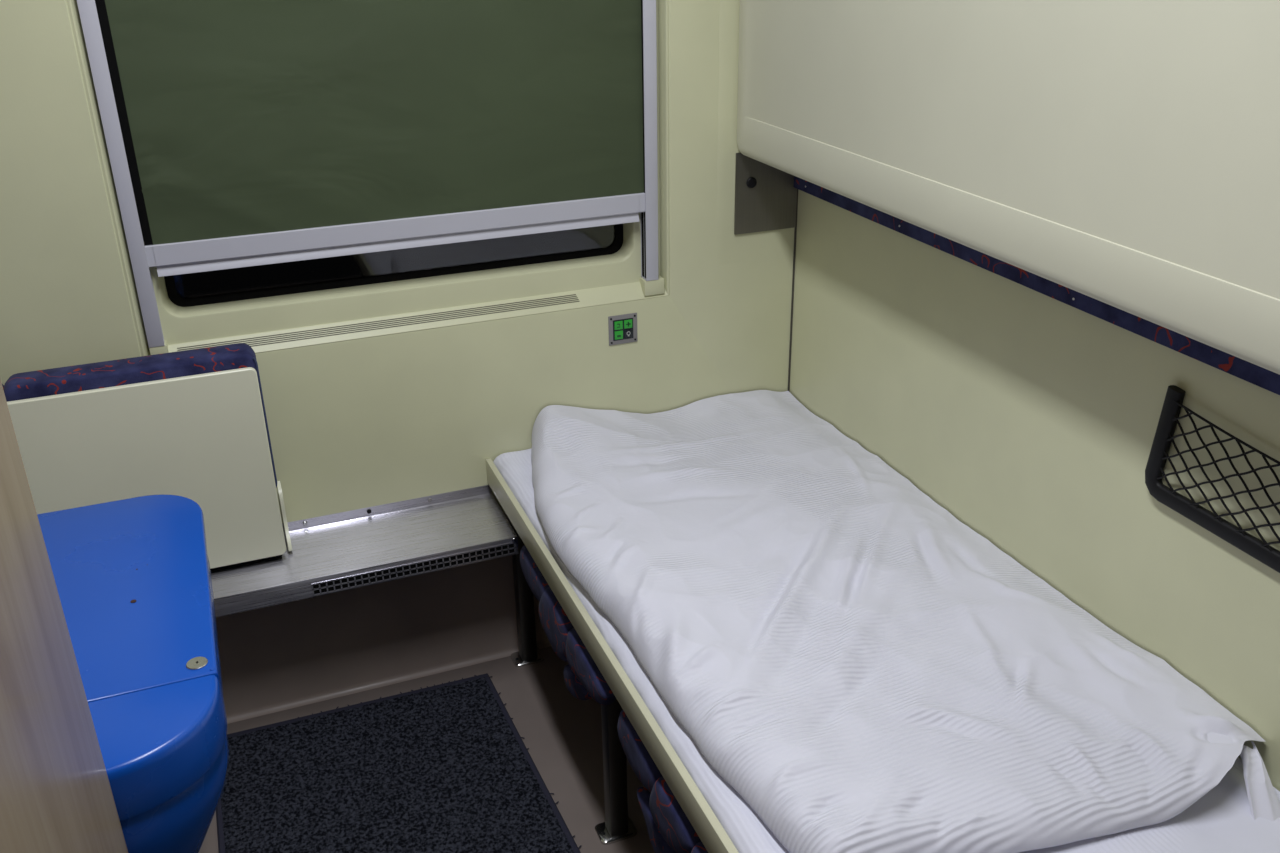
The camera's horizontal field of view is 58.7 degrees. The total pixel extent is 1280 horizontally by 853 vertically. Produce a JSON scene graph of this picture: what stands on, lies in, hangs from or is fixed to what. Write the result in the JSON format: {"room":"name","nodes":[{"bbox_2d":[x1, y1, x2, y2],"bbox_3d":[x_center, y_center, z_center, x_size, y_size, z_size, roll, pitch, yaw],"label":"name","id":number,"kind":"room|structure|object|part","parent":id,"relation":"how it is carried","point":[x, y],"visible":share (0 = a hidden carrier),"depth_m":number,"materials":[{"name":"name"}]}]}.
{"room":"train carriage","nodes":[
{"label":"train carriage","id":0,"kind":"room"},
{"bbox_2d":[0,0,797,522],"bbox_3d":[-0.539,-0.776,2.062,1.860,2.300,0.094,-10,26,-19],"label":"wall","id":1,"kind":"structure","parent":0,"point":[363,419],"depth_m":2.35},
{"bbox_2d":[2,343,291,569],"bbox_3d":[-0.961,0.090,2.140,0.532,0.440,0.106,-10,26,-19],"label":"seat","id":2,"kind":"object","parent":1,"relation":"attached to","point":[192,424],"visible":0.73,"depth_m":2.08,"materials":[{"name":"beige plastic"}]},
{"bbox_2d":[3,343,274,477],"bbox_3d":[-0.921,0.014,2.129,0.426,0.292,0.090,-10,26,-19],"label":"cushion","id":3,"kind":"object","parent":2,"relation":"on","point":[194,413],"depth_m":2.06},
{"bbox_3d":[-0.942,0.215,2.217,0.444,0.150,0.078,-10,26,-19],"label":"hinge frame","id":4,"kind":"part","parent":2,"relation":"part of","materials":[{"name":"black plastic"}]},
{"bbox_2d":[210,485,518,616],"bbox_3d":[-0.811,0.290,2.254,1.122,0.064,0.208,-10,26,-19],"label":"heater cover","id":5,"kind":"object","parent":1,"relation":"attached to","point":[332,553],"visible":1,"depth_m":2.32,"materials":[{"name":"silver metal"}]},
{"bbox_2d":[311,542,515,595],"bbox_3d":[-0.449,0.285,2.289,0.411,0.027,0.001,-10,26,-19],"label":"grille","id":6,"kind":"object","parent":5,"relation":"attached to","point":[370,573],"depth_m":2.28,"materials":[{"name":"black metal"}]},
{"bbox_2d":[77,0,657,347],"bbox_3d":[-0.445,-0.675,2.089,1.032,0.979,0.075,-10,26,-19],"label":"roller blind","id":7,"kind":"object","parent":1,"relation":"attached to","point":[238,133],"visible":1,"depth_m":2.13,"materials":[{"name":"green fabric"}]},
{"bbox_3d":[-0.919,-0.584,1.950,0.028,0.944,0.032,-10,26,-19],"label":"rail","id":8,"kind":"part","parent":7,"relation":"part of","materials":[{"name":"white metal"}]},
{"bbox_3d":[0.015,-0.751,2.280,0.028,0.944,0.032,-10,26,-19],"label":"rail","id":9,"kind":"part","parent":7,"relation":"part of","materials":[{"name":"white metal"}]},
{"bbox_2d":[177,294,579,350],"bbox_3d":[-0.506,-0.208,2.301,0.806,0.014,0.013,-10,26,-19],"label":"vent grille","id":10,"kind":"object","parent":1,"relation":"attached to","point":[573,294],"visible":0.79,"depth_m":2.30,"materials":[{"name":"beige metal"}]},
{"bbox_2d":[216,513,550,723],"bbox_3d":[-0.502,0.410,2.557,1.920,0.390,0.056,-10,26,-19],"label":"wall panel","id":11,"kind":"object","parent":1,"relation":"attached to","point":[289,655],"depth_m":2.52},
{"bbox_2d":[164,224,622,306],"bbox_3d":[-0.479,-0.702,2.166,0.936,0.875,0.017,-10,26,-19],"label":"window","id":12,"kind":"structure","parent":1,"relation":"attached to","point":[277,279],"depth_m":2.32,"materials":[{"name":"black glass"}]},
{"bbox_2d":[608,313,637,345],"bbox_3d":[-0.036,-0.212,2.482,0.067,0.067,0.006,-10,26,-19],"label":"switch panel","id":13,"kind":"object","parent":1,"relation":"attached to","point":[622,328],"visible":1,"depth_m":2.48,"materials":[{"name":"grey metal"}]},
{"bbox_2d":[734,153,796,234],"bbox_3d":[0.276,-0.512,2.477,0.151,0.177,0.008,-10,26,-19],"label":"plate","id":14,"kind":"object","parent":1,"relation":"attached to","point":[765,195],"visible":0.94,"depth_m":2.48,"materials":[{"name":"metal"}]},
{"bbox_2d":[198,646,654,852],"bbox_3d":[0.057,1.155,1.351,1.920,0.030,3.000,-10,26,-19],"label":"floor","id":15,"kind":"structure","parent":0,"point":[562,732],"depth_m":2.43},
{"bbox_2d":[0,379,127,852],"bbox_3d":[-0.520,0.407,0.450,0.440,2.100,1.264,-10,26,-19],"label":"door","id":16,"kind":"structure","parent":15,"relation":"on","point":[56,796],"depth_m":0.93,"materials":[{"name":"brown wood"}]},
{"bbox_2d":[37,494,228,852],"bbox_3d":[-0.807,0.620,1.547,0.552,0.803,0.637,-10,26,-19],"label":"base cabinet","id":17,"kind":"object","parent":15,"relation":"on","point":[133,580],"visible":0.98,"depth_m":1.35,"materials":[{"name":"blue paint"}]},
{"bbox_3d":[-0.837,0.244,1.442,0.552,0.024,0.504,-10,26,-19],"label":"lid","id":18,"kind":"part","parent":17,"relation":"part of","materials":[{"name":"blue paint"}]},
{"bbox_2d":[216,673,580,852],"bbox_3d":[-0.294,0.931,1.799,0.673,0.011,1.708,-10,26,-19],"label":"rug","id":19,"kind":"object","parent":15,"relation":"on","point":[446,767],"visible":0.99,"depth_m":2.28,"materials":[{"name":"black carpet"}]},
{"bbox_2d":[486,458,738,852],"bbox_3d":[0.376,0.617,1.871,0.743,0.501,1.979,-10,26,-19],"label":"bed","id":20,"kind":"object","parent":15,"relation":"on","point":[617,826],"visible":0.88,"depth_m":2.04,"materials":[{"name":"metal"}]},
{"bbox_3d":[-0.264,0.337,2.565,0.036,0.442,0.036,-10,26,-19],"label":"leg","id":21,"kind":"part","parent":20,"relation":"part of","materials":[{"name":"metal"}]},
{"bbox_3d":[-0.263,0.538,2.657,0.072,0.007,0.052,-10,26,-19],"label":"foot plate","id":22,"kind":"part","parent":20,"relation":"part of","materials":[{"name":"silver metal"}]},
{"bbox_2d":[520,545,615,704],"bbox_3d":[-0.053,0.382,2.173,0.228,0.201,0.545,-10,26,-19],"label":"seat","id":23,"kind":"object","parent":20,"relation":"on","point":[583,679],"visible":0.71,"depth_m":2.10,"materials":[{"name":"fabric"}]},
{"bbox_2d":[520,545,549,601],"bbox_3d":[-0.201,0.305,2.264,0.028,0.081,0.222,-10,26,-19],"label":"seat cushion","id":24,"kind":"object","parent":23,"relation":"on","point":[535,580],"depth_m":2.24,"materials":[{"name":"blue fabric"}]},
{"bbox_2d":[539,587,573,661],"bbox_3d":[-0.153,0.380,2.161,0.030,0.128,0.225,-10,26,-19],"label":"backrest cushion","id":25,"kind":"object","parent":23,"relation":"on","point":[558,628],"depth_m":2.13,"materials":[{"name":"blue fabric"}]},
{"bbox_3d":[-0.047,0.564,2.065,0.036,0.442,0.036,-10,26,-19],"label":"leg","id":26,"kind":"part","parent":20,"relation":"part of","materials":[{"name":"metal"}]},
{"bbox_3d":[-0.046,0.764,2.157,0.072,0.007,0.052,-10,26,-19],"label":"foot plate","id":27,"kind":"part","parent":20,"relation":"part of","materials":[{"name":"silver metal"}]},
{"bbox_2d":[617,710,707,852],"bbox_3d":[0.142,0.588,1.726,0.228,0.207,0.450,-10,26,-19],"label":"seat","id":28,"kind":"object","parent":20,"relation":"on","point":[669,828],"visible":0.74,"depth_m":1.72,"materials":[{"name":"fabric"}]},
{"bbox_2d":[617,710,662,791],"bbox_3d":[0.004,0.516,1.787,0.028,0.089,0.190,-10,26,-19],"label":"seat cushion","id":29,"kind":"object","parent":28,"relation":"on","point":[640,760],"depth_m":1.77,"materials":[{"name":"blue fabric"}]},
{"bbox_2d":[649,777,700,852],"bbox_3d":[0.054,0.583,1.675,0.032,0.102,0.172,-10,26,-19],"label":"backrest cushion","id":30,"kind":"object","parent":28,"relation":"on","point":[667,815],"depth_m":1.65,"materials":[{"name":"blue fabric"}]},
{"bbox_2d":[493,448,1279,852],"bbox_3d":[0.376,0.397,1.777,0.727,0.057,1.959,-10,26,-19],"label":"mattress","id":31,"kind":"object","parent":20,"relation":"on","point":[1221,820],"visible":0.11,"depth_m":1.49,"materials":[{"name":"white fabric"}]},
{"bbox_2d":[531,390,1279,852],"bbox_3d":[0.284,0.249,1.957,0.729,0.110,1.475,-10,26,-19],"label":"duvet","id":32,"kind":"object","parent":31,"relation":"on","point":[864,667],"visible":1,"depth_m":1.72,"materials":[{"name":"white fabric"}]},
{"bbox_2d":[790,189,1279,790],"bbox_3d":[0.786,-0.333,1.412,0.030,2.600,2.510,-10,26,-19],"label":"wall","id":33,"kind":"structure","parent":0,"point":[1031,417],"depth_m":1.86,"materials":[{"name":"beige plastic"}]},
{"bbox_2d":[737,0,1279,394],"bbox_3d":[0.644,-0.527,1.426,0.156,0.894,2.047,-10,26,-19],"label":"bunk","id":34,"kind":"object","parent":33,"relation":"attached to","point":[1116,162],"visible":1,"depth_m":1.52,"materials":[{"name":"white plastic"}]},
{"bbox_2d":[1145,385,1279,572],"bbox_3d":[0.853,0.137,1.384,0.018,0.178,0.617,-10,26,-19],"label":"pocket","id":35,"kind":"object","parent":33,"relation":"attached to","point":[1238,537],"visible":1,"depth_m":1.56,"materials":[{"name":"black plastic"}]},
{"bbox_3d":[0.847,0.078,1.360,0.004,0.022,0.550,-10,26,-19],"label":"elastic cord","id":36,"kind":"part","parent":35,"relation":"part of","materials":[{"name":"black fabric"}]}
]}

